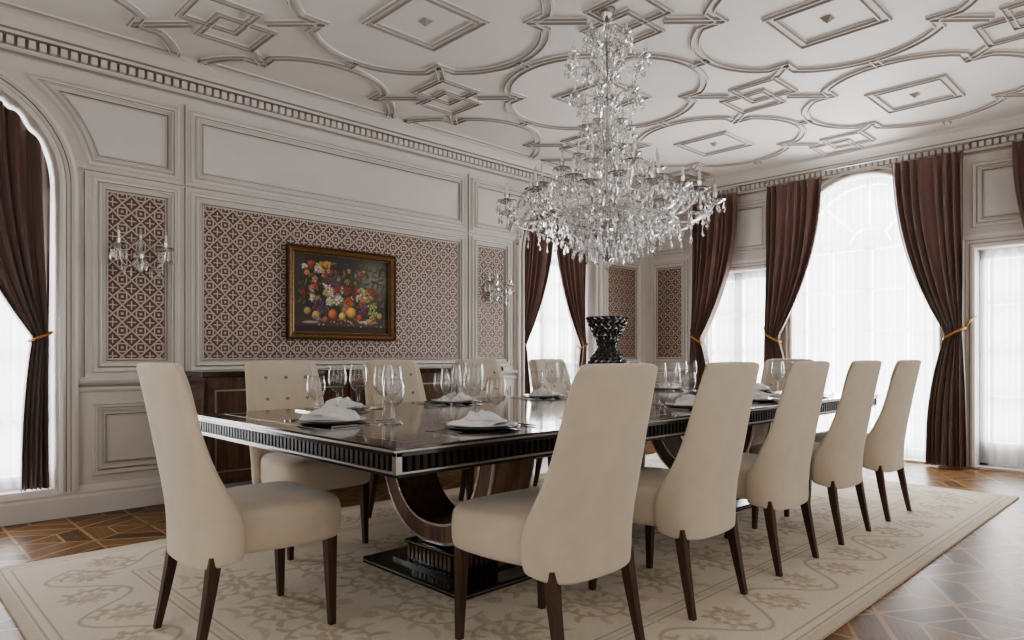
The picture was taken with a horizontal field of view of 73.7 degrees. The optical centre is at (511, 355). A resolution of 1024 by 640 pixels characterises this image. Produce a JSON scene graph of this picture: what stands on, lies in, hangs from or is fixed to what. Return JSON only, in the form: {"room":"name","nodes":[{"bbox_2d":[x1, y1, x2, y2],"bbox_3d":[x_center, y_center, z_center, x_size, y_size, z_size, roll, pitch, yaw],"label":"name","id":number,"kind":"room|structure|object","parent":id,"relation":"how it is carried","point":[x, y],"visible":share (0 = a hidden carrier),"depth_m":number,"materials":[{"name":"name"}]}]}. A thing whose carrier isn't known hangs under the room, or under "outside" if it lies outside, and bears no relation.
{"room":"dining room","nodes":[
{"label":"dining room","id":0,"kind":"room"},
{"bbox_2d":[0,53,645,494],"bbox_3d":[-1.528,-0.525,5.952,8.750,3.120,0.364,0,0,-44],"label":"wall","id":1,"kind":"structure","parent":0,"point":[245,252],"depth_m":5.21,"materials":[{"name":"paint"}]},
{"bbox_2d":[0,389,48,491],"bbox_3d":[-3.559,-0.410,4.189,1.200,2.570,0.050,0,0,-44],"label":"window","id":2,"kind":"structure","parent":1,"relation":"in","point":[10,489],"depth_m":4.59,"materials":[{"name":"white paint"}]},
{"bbox_2d":[0,295,29,488],"bbox_3d":[-3.513,-0.415,4.143,1.160,2.540,0.048,0,0,-44],"label":"sheer curtain","id":3,"kind":"object","parent":2,"relation":"hanging from","point":[14,345],"visible":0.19,"depth_m":4.41,"materials":[{"name":"white fabric"}]},
{"bbox_2d":[0,100,52,491],"bbox_3d":[-3.205,-0.410,4.247,0.588,2.530,0.153,0,0,-44],"label":"curtain","id":4,"kind":"object","parent":1,"relation":"hanging from","point":[24,172],"visible":1,"depth_m":4.36,"materials":[{"name":"brown fabric"}]},
{"bbox_2d":[0,476,251,526],"bbox_3d":[-1.394,0.940,5.814,8.750,0.190,0.030,0,0,-44],"label":"baseboard","id":5,"kind":"structure","parent":1,"relation":"attached to","point":[47,504],"depth_m":4.44,"materials":[{"name":"paint"}]},
{"bbox_2d":[109,226,173,278],"bbox_3d":[-2.510,-0.701,4.623,0.402,0.369,0.187,0,0,-44],"label":"wall sconce","id":6,"kind":"object","parent":1,"relation":"attached to","point":[138,256],"visible":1,"depth_m":4.62,"materials":[{"name":"clear glass"}]},
{"bbox_2d":[78,104,515,376],"bbox_3d":[-1.389,-0.835,5.831,3.990,1.940,0.012,0,0,-44],"label":"trim","id":7,"kind":"structure","parent":1,"relation":"attached to","point":[184,185],"depth_m":4.90,"materials":[{"name":"paint"}]},
{"bbox_2d":[0,70,601,492],"bbox_3d":[-1.378,-0.462,5.819,6.808,2.674,0.045,0,0,-44],"label":"trim","id":8,"kind":"structure","parent":1,"relation":"attached to","point":[51,130],"depth_m":4.40,"materials":[{"name":"paint"}]},
{"bbox_2d":[25,72,640,475],"bbox_3d":[-0.685,-0.490,6.503,6.505,2.562,0.026,0,0,-44],"label":"trim","id":9,"kind":"structure","parent":1,"relation":"attached to","point":[42,82],"depth_m":4.96,"materials":[{"name":"paint"}]},
{"bbox_2d":[286,243,395,340],"bbox_3d":[-1.417,-0.515,5.774,1.020,0.760,0.055,0,0,-44],"label":"framed painting","id":10,"kind":"object","parent":1,"relation":"attached to","point":[332,293],"visible":1,"depth_m":5.76,"materials":[{"name":"multicoloured paint"}]},
{"bbox_2d":[79,368,688,392],"bbox_3d":[0.600,0.195,3.756,8.750,0.090,5.760,0,0,-44],"label":"trim","id":11,"kind":"structure","parent":1,"relation":"attached to","point":[107,384],"depth_m":4.61,"materials":[{"name":"paint"}]},
{"bbox_2d":[484,269,515,304],"bbox_3d":[-0.147,-0.701,6.914,0.401,0.369,0.186,0,0,-44],"label":"wall sconce","id":12,"kind":"object","parent":1,"relation":"attached to","point":[492,288],"visible":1,"depth_m":6.91,"materials":[{"name":"clear glass"}]},
{"bbox_2d":[0,5,1023,209],"bbox_3d":[0.600,-1.968,3.756,8.750,0.235,5.760,0,0,-44],"label":"trim","id":13,"kind":"structure","parent":1,"relation":"attached to","point":[25,35],"depth_m":5.66,"materials":[{"name":"paint"}]},
{"bbox_2d":[525,209,553,393],"bbox_3d":[0.261,-0.410,7.581,0.590,2.530,0.153,0,0,-40],"label":"curtain","id":14,"kind":"object","parent":1,"relation":"hanging from","point":[537,263],"visible":0.32,"depth_m":7.57,"materials":[{"name":"brown fabric"}]},
{"bbox_2d":[554,211,587,372],"bbox_3d":[0.673,-0.410,8.005,0.588,2.530,0.153,0,0,-44],"label":"curtain","id":15,"kind":"object","parent":1,"relation":"hanging from","point":[572,273],"visible":0.52,"depth_m":8.07,"materials":[{"name":"brown fabric"}]},
{"bbox_3d":[0.319,-0.410,7.947,1.200,2.570,0.050,0,0,-44],"label":"window","id":16,"kind":"structure","parent":1,"relation":"in","visible":0},
{"bbox_2d":[527,244,576,391],"bbox_3d":[0.365,-0.415,7.901,1.160,2.540,0.048,0,0,-44],"label":"sheer curtain","id":17,"kind":"object","parent":16,"relation":"hanging from","point":[552,336],"visible":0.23,"depth_m":8.04,"materials":[{"name":"white fabric"}]},
{"bbox_2d":[0,441,1023,639],"bbox_3d":[0.600,1.085,3.756,9.550,0.100,6.560,0,0,-44],"label":"floor","id":18,"kind":"structure","parent":0,"point":[974,590],"depth_m":3.54,"materials":[{"name":"brown wood"}]},
{"bbox_2d":[184,367,502,483],"bbox_3d":[-1.211,0.570,5.646,2.760,0.930,0.435,0,0,-44],"label":"sideboard","id":19,"kind":"object","parent":18,"relation":"on","point":[213,391],"visible":0.15,"depth_m":4.72,"materials":[{"name":"brown wood"}]},
{"bbox_2d":[0,453,1018,639],"bbox_3d":[0.581,1.030,4.114,5.640,0.011,3.100,0,0,-44],"label":"area rug","id":20,"kind":"object","parent":18,"relation":"on","point":[110,593],"visible":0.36,"depth_m":3.00,"materials":[{"name":"carpet"}]},
{"bbox_2d":[136,363,340,639],"bbox_3d":[-1.024,0.523,2.587,0.644,0.999,0.509,0,0,-44],"label":"dining chair","id":21,"kind":"object","parent":20,"relation":"on","point":[211,526],"visible":1,"depth_m":2.38,"materials":[{"name":"beige fabric"}]},
{"bbox_2d":[245,360,369,560],"bbox_3d":[-1.136,0.523,3.766,0.509,0.999,0.644,0,0,-44],"label":"dining chair","id":22,"kind":"object","parent":20,"relation":"on","point":[270,384],"visible":0.67,"depth_m":3.76,"materials":[{"name":"beige fabric"}]},
{"bbox_2d":[362,360,473,532],"bbox_3d":[-0.593,0.523,4.292,0.509,0.999,0.644,0,0,-44],"label":"dining chair","id":23,"kind":"object","parent":20,"relation":"on","point":[411,375],"visible":0.29,"depth_m":4.41,"materials":[{"name":"beige fabric"}]},
{"bbox_2d":[454,359,551,500],"bbox_3d":[-0.050,0.523,4.818,0.509,0.999,0.644,0,0,-44],"label":"dining chair","id":24,"kind":"object","parent":20,"relation":"on","point":[495,385],"visible":0.4,"depth_m":4.95,"materials":[{"name":"beige fabric"}]},
{"bbox_2d":[197,387,879,599],"bbox_3d":[0.577,0.650,4.117,4.220,0.746,1.690,0,0,-44],"label":"dining table","id":25,"kind":"object","parent":20,"relation":"on","point":[410,458],"visible":0.46,"depth_m":3.04,"materials":[{"name":"black wood"}]},
{"bbox_2d":[295,416,370,424],"bbox_3d":[-0.741,0.267,2.833,0.304,0.019,0.304,0,0,-44],"label":"dinner plate","id":26,"kind":"object","parent":25,"relation":"on","point":[362,418],"visible":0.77,"depth_m":2.75,"materials":[{"name":"white ceramic"}]},
{"bbox_2d":[300,406,359,419],"bbox_3d":[-0.743,0.235,2.826,0.263,0.052,0.194,0,0,25],"label":"napkin","id":27,"kind":"object","parent":26,"relation":"on","point":[330,412],"visible":0.98,"depth_m":2.78,"materials":[{"name":"white fabric"}]},
{"bbox_2d":[309,405,369,410],"bbox_3d":[-0.882,0.267,3.504,0.304,0.019,0.304,0,0,-44],"label":"dinner plate","id":28,"kind":"object","parent":25,"relation":"on","point":[362,407],"visible":0.38,"depth_m":3.48,"materials":[{"name":"white ceramic"}]},
{"bbox_2d":[321,397,362,407],"bbox_3d":[-0.889,0.235,3.505,0.194,0.052,0.264,0,0,16],"label":"napkin","id":29,"kind":"object","parent":28,"relation":"on","point":[346,402],"visible":0.93,"depth_m":3.45,"materials":[{"name":"white fabric"}]},
{"bbox_2d":[332,423,380,427],"bbox_3d":[-0.610,0.273,2.702,0.225,0.005,0.014,0,0,-44],"label":"knife","id":30,"kind":"object","parent":25,"relation":"on","point":[375,423],"visible":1,"depth_m":2.68,"materials":[{"name":"silver metal"}]},
{"bbox_2d":[349,365,367,412],"bbox_3d":[-0.747,0.158,3.321,0.091,0.236,0.091,0,0,-44],"label":"wine glass","id":31,"kind":"object","parent":25,"relation":"on","point":[350,365],"visible":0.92,"depth_m":3.32,"materials":[{"name":"clear glass"}]},
{"bbox_2d":[373,367,393,419],"bbox_3d":[-0.558,0.158,2.968,0.091,0.236,0.091,0,0,-44],"label":"wine glass","id":32,"kind":"object","parent":25,"relation":"on","point":[392,367],"visible":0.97,"depth_m":2.97,"materials":[{"name":"clear glass"}]},
{"bbox_2d":[381,365,402,421],"bbox_3d":[-0.506,0.158,2.879,0.091,0.236,0.091,0,0,-44],"label":"wine glass","id":33,"kind":"object","parent":25,"relation":"on","point":[383,365],"visible":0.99,"depth_m":2.88,"materials":[{"name":"clear glass"}]},
{"bbox_2d":[382,380,404,424],"bbox_3d":[-0.483,0.184,2.783,0.090,0.184,0.090,0,0,-44],"label":"water goblet","id":34,"kind":"object","parent":25,"relation":"on","point":[387,423],"visible":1,"depth_m":2.78,"materials":[{"name":"clear glass"}]},
{"bbox_2d":[421,429,457,433],"bbox_3d":[-0.263,0.274,2.485,0.024,0.003,0.195,0,0,-44],"label":"fork","id":35,"kind":"object","parent":25,"relation":"on","point":[421,429],"visible":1,"depth_m":2.49,"materials":[{"name":"silver metal"}]},
{"bbox_2d":[426,428,461,432],"bbox_3d":[-0.249,0.274,2.513,0.024,0.003,0.195,0,0,-44],"label":"fork","id":36,"kind":"object","parent":25,"relation":"on","point":[426,428],"visible":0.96,"depth_m":2.51,"materials":[{"name":"silver metal"}]},
{"bbox_2d":[440,366,461,423],"bbox_3d":[-0.253,0.158,2.826,0.091,0.236,0.091,0,0,-44],"label":"wine glass","id":37,"kind":"object","parent":25,"relation":"on","point":[459,366],"visible":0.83,"depth_m":2.82,"materials":[{"name":"clear glass"}]},
{"bbox_2d":[429,399,479,403],"bbox_3d":[-0.339,0.267,4.030,0.304,0.019,0.304,0,0,-44],"label":"dinner plate","id":38,"kind":"object","parent":25,"relation":"on","point":[433,400],"visible":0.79,"depth_m":3.93,"materials":[{"name":"white ceramic"}]},
{"bbox_2d":[436,391,475,400],"bbox_3d":[-0.345,0.235,4.034,0.189,0.052,0.266,0,0,31],"label":"napkin","id":39,"kind":"object","parent":38,"relation":"on","point":[453,396],"visible":0.96,"depth_m":3.96,"materials":[{"name":"white fabric"}]},
{"bbox_2d":[451,364,466,405],"bbox_3d":[-0.293,0.158,3.796,0.091,0.236,0.091,0,0,-44],"label":"wine glass","id":40,"kind":"object","parent":25,"relation":"on","point":[452,364],"visible":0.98,"depth_m":3.80,"materials":[{"name":"clear glass"}]},
{"bbox_2d":[462,365,483,397],"bbox_3d":[-0.163,0.158,2.877,0.091,0.236,0.091,0,0,-44],"label":"wine glass","id":41,"kind":"object","parent":25,"relation":"on","point":[481,365],"visible":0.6,"depth_m":2.87,"materials":[{"name":"clear glass"}]},
{"bbox_2d":[442,420,520,429],"bbox_3d":[-0.118,0.267,2.643,0.304,0.019,0.304,0,0,-44],"label":"dinner plate","id":42,"kind":"object","parent":25,"relation":"on","point":[509,424],"visible":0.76,"depth_m":2.56,"materials":[{"name":"white ceramic"}]},
{"bbox_2d":[448,410,506,425],"bbox_3d":[-0.112,0.235,2.639,0.189,0.052,0.266,0,0,31],"label":"napkin","id":43,"kind":"object","parent":42,"relation":"on","point":[481,418],"visible":1,"depth_m":2.56,"materials":[{"name":"white fabric"}]},
{"bbox_2d":[485,380,506,414],"bbox_3d":[-0.068,0.184,2.901,0.090,0.184,0.090,0,0,-44],"label":"water goblet","id":44,"kind":"object","parent":25,"relation":"on","point":[505,380],"visible":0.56,"depth_m":2.89,"materials":[{"name":"clear glass"}]},
{"bbox_2d":[520,394,564,397],"bbox_3d":[0.204,0.267,4.556,0.304,0.019,0.304,0,0,-44],"label":"dinner plate","id":45,"kind":"object","parent":25,"relation":"on","point":[522,395],"visible":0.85,"depth_m":4.46,"materials":[{"name":"white ceramic"}]},
{"bbox_2d":[529,387,559,395],"bbox_3d":[0.198,0.235,4.560,0.189,0.052,0.266,0,0,30],"label":"napkin","id":46,"kind":"object","parent":45,"relation":"on","point":[541,391],"visible":1,"depth_m":4.49,"materials":[{"name":"white fabric"}]},
{"bbox_2d":[586,316,627,363],"bbox_3d":[0.572,0.021,4.105,0.255,0.510,0.256,0,0,-44],"label":"crystal vase","id":47,"kind":"object","parent":25,"relation":"on","point":[607,331],"visible":0.51,"depth_m":4.03,"materials":[{"name":"black glass"}]},
{"bbox_2d":[654,387,687,389],"bbox_3d":[1.290,0.267,5.608,0.304,0.019,0.304,0,0,-44],"label":"dinner plate","id":48,"kind":"object","parent":25,"relation":"on","point":[656,388],"visible":0.81,"depth_m":5.49,"materials":[{"name":"white ceramic"}]},
{"bbox_2d":[657,381,679,387],"bbox_3d":[1.282,0.235,5.610,0.194,0.052,0.264,0,0,17],"label":"napkin","id":49,"kind":"object","parent":48,"relation":"on","point":[672,384],"visible":0.9,"depth_m":5.55,"materials":[{"name":"white fabric"}]},
{"bbox_2d":[663,402,692,407],"bbox_3d":[0.968,0.267,3.695,0.304,0.019,0.304,0,0,-44],"label":"dinner plate","id":50,"kind":"object","parent":25,"relation":"on","point":[669,404],"visible":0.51,"depth_m":3.62,"materials":[{"name":"white ceramic"}]},
{"bbox_2d":[674,395,695,404],"bbox_3d":[0.975,0.235,3.693,0.194,0.052,0.264,0,0,23],"label":"napkin","id":51,"kind":"object","parent":50,"relation":"on","point":[686,399],"visible":0.65,"depth_m":3.62,"materials":[{"name":"white fabric"}]},
{"bbox_2d":[755,389,772,391],"bbox_3d":[1.902,0.267,5.394,0.304,0.019,0.304,0,0,-44],"label":"dinner plate","id":52,"kind":"object","parent":25,"relation":"on","point":[762,390],"visible":0.25,"depth_m":5.28,"materials":[{"name":"white ceramic"}]},
{"bbox_2d":[755,383,769,389],"bbox_3d":[1.904,0.235,5.402,0.264,0.052,0.194,0,0,16],"label":"napkin","id":53,"kind":"object","parent":52,"relation":"on","point":[758,385],"visible":0.34,"depth_m":5.34,"materials":[{"name":"white fabric"}]},
{"bbox_2d":[752,397,779,401],"bbox_3d":[1.511,0.267,4.221,0.304,0.019,0.304,0,0,-44],"label":"dinner plate","id":54,"kind":"object","parent":25,"relation":"on","point":[770,399],"visible":0.48,"depth_m":4.12,"materials":[{"name":"white ceramic"}]},
{"bbox_2d":[753,390,770,399],"bbox_3d":[1.517,0.235,4.217,0.189,0.052,0.266,0,0,31],"label":"napkin","id":55,"kind":"object","parent":54,"relation":"on","point":[759,395],"visible":0.59,"depth_m":4.13,"materials":[{"name":"white fabric"}]},
{"bbox_2d":[529,359,570,485],"bbox_3d":[0.493,0.523,5.345,0.509,0.999,0.644,0,0,-44],"label":"dining chair","id":56,"kind":"object","parent":20,"relation":"on","point":[536,366],"visible":0.3,"depth_m":5.48,"materials":[{"name":"beige fabric"}]},
{"bbox_2d":[452,363,657,639],"bbox_3d":[0.144,0.523,2.437,0.509,0.999,0.644,0,0,-44],"label":"dining chair","id":57,"kind":"object","parent":20,"relation":"on","point":[575,528],"visible":1,"depth_m":2.23,"materials":[{"name":"beige fabric"}]},
{"bbox_2d":[641,441,645,466],"bbox_3d":[1.036,0.523,5.871,0.509,0.999,0.644,0,0,-44],"label":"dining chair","id":58,"kind":"object","parent":20,"relation":"on","point":[643,458],"visible":0.02,"depth_m":5.53,"materials":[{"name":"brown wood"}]},
{"bbox_2d":[589,362,759,620],"bbox_3d":[0.687,0.523,2.963,0.509,0.999,0.644,0,0,-44],"label":"dining chair","id":59,"kind":"object","parent":20,"relation":"on","point":[694,499],"visible":0.96,"depth_m":2.72,"materials":[{"name":"beige fabric"}]},
{"bbox_2d":[689,361,829,576],"bbox_3d":[1.230,0.523,3.490,0.509,0.999,0.644,0,0,-44],"label":"dining chair","id":60,"kind":"object","parent":20,"relation":"on","point":[776,478],"visible":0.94,"depth_m":3.23,"materials":[{"name":"beige fabric"}]},
{"bbox_2d":[760,359,812,424],"bbox_3d":[2.164,0.523,5.648,0.644,0.999,0.509,0,0,-44],"label":"dining chair","id":61,"kind":"object","parent":20,"relation":"on","point":[767,379],"visible":0.2,"depth_m":5.88,"materials":[{"name":"beige fabric"}]},
{"bbox_2d":[748,360,881,544],"bbox_3d":[1.773,0.523,4.016,0.509,0.999,0.644,0,0,-44],"label":"dining chair","id":62,"kind":"object","parent":20,"relation":"on","point":[836,462],"visible":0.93,"depth_m":3.75,"materials":[{"name":"beige fabric"}]},
{"bbox_2d":[809,360,920,521],"bbox_3d":[2.316,0.523,4.542,0.509,0.999,0.644,0,0,-44],"label":"dining chair","id":63,"kind":"object","parent":20,"relation":"on","point":[883,453],"visible":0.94,"depth_m":4.27,"materials":[{"name":"beige fabric"}]},
{"bbox_2d":[3,0,1023,190],"bbox_3d":[0.600,-2.135,3.756,9.550,0.100,6.560,0,0,-44],"label":"ceiling","id":64,"kind":"structure","parent":0,"point":[745,40],"depth_m":4.82,"materials":[{"name":"paint"}]},
{"bbox_2d":[0,0,1023,187],"bbox_3d":[0.574,-2.067,3.731,8.464,0.035,5.492,0,0,-44],"label":"trim","id":65,"kind":"structure","parent":64,"relation":"attached to","point":[542,21],"depth_m":4.80,"materials":[{"name":"paint"}]},
{"bbox_2d":[496,6,725,269],"bbox_3d":[0.572,-1.325,4.105,1.360,1.520,1.360,0,0,-44],"label":"crystal chandelier","id":66,"kind":"object","parent":64,"relation":"hanging from","point":[609,216],"visible":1,"depth_m":3.99,"materials":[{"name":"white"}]},
{"bbox_2d":[646,148,1023,473],"bbox_3d":[3.830,-0.525,6.887,0.254,3.120,5.760,0,0,-44],"label":"wall","id":67,"kind":"structure","parent":0,"point":[999,188],"depth_m":7.79,"materials":[{"name":"paint"}]},
{"bbox_2d":[690,186,741,195],"bbox_3d":[2.382,-1.930,8.032,0.100,0.020,0.660,0,0,-44],"label":"curtain rod","id":68,"kind":"object","parent":67,"relation":"attached to","point":[733,186],"visible":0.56,"depth_m":7.89,"materials":[{"name":"silver metal"}]},
{"bbox_2d":[689,193,736,386],"bbox_3d":[2.328,-0.427,8.055,0.191,2.885,0.673,0,0,-35],"label":"curtain","id":69,"kind":"object","parent":68,"relation":"hanging from","point":[712,253],"visible":0.62,"depth_m":8.07,"materials":[{"name":"brown fabric"}]},
{"bbox_2d":[706,271,765,382],"bbox_3d":[2.644,0.005,8.049,0.048,1.960,0.800,0,0,-44],"label":"sheer curtain","id":70,"kind":"object","parent":67,"relation":"hanging from","point":[735,333],"visible":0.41,"depth_m":8.01,"materials":[{"name":"white fabric"}]},
{"bbox_2d":[763,177,821,362],"bbox_3d":[3.019,-0.427,7.394,0.202,2.885,0.677,0,0,-44],"label":"curtain","id":71,"kind":"object","parent":67,"relation":"hanging from","point":[792,209],"visible":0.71,"depth_m":7.41,"materials":[{"name":"brown fabric"}]},
{"bbox_2d":[651,157,1021,386],"bbox_3d":[3.746,-0.490,6.778,0.026,2.562,5.612,0,0,-44],"label":"trim","id":72,"kind":"structure","parent":67,"relation":"attached to","point":[975,166],"depth_m":8.41,"materials":[{"name":"paint"}]},
{"bbox_2d":[690,166,1023,466],"bbox_3d":[3.552,-0.454,6.965,0.045,2.938,3.920,0,0,-44],"label":"trim","id":73,"kind":"structure","parent":67,"relation":"attached to","point":[971,243],"depth_m":6.29,"materials":[{"name":"paint"}]},
{"bbox_2d":[797,176,938,457],"bbox_3d":[3.611,-0.420,7.022,0.048,2.830,1.360,0,0,-44],"label":"sheer curtain","id":74,"kind":"object","parent":67,"relation":"hanging from","point":[859,297],"visible":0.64,"depth_m":7.00,"materials":[{"name":"white fabric"}]},
{"bbox_2d":[892,150,976,466],"bbox_3d":[3.936,-0.427,6.405,0.682,2.885,0.181,0,0,39],"label":"curtain","id":75,"kind":"object","parent":67,"relation":"hanging from","point":[928,192],"visible":1,"depth_m":6.35,"materials":[{"name":"brown fabric"}]},
{"bbox_2d":[980,246,1023,466],"bbox_3d":[4.606,0.005,6.024,0.048,1.960,0.800,0,0,-44],"label":"sheer curtain","id":76,"kind":"object","parent":67,"relation":"hanging from","point":[1002,269],"visible":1,"depth_m":6.19,"materials":[{"name":"white fabric"}]},
{"bbox_2d":[980,250,1023,468],"bbox_3d":[4.671,0.015,6.086,0.080,1.992,0.832,0,0,-44],"label":"door","id":77,"kind":"structure","parent":67,"relation":"in","point":[982,250],"depth_m":6.30,"materials":[{"name":"white paint"}]},
{"bbox_2d":[1003,131,1023,137],"bbox_3d":[4.581,-1.930,5.763,0.100,0.020,0.700,0,0,-44],"label":"curtain rod","id":78,"kind":"object","parent":67,"relation":"attached to","point":[1020,132],"visible":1,"depth_m":5.93,"materials":[{"name":"silver metal"}]},
{"bbox_2d":[1012,140,1023,227],"bbox_3d":[4.599,-0.427,5.707,0.679,2.885,0.190,0,0,36],"label":"curtain","id":79,"kind":"object","parent":78,"relation":"hanging from","point":[1017,146],"visible":1,"depth_m":5.93,"materials":[{"name":"brown fabric"}]},
{"bbox_2d":[761,141,970,183],"bbox_3d":[3.478,-1.930,6.901,0.099,0.020,1.970,0,0,-44],"label":"curtain rod","id":80,"kind":"object","parent":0,"point":[968,142],"depth_m":6.75,"materials":[{"name":"white"}]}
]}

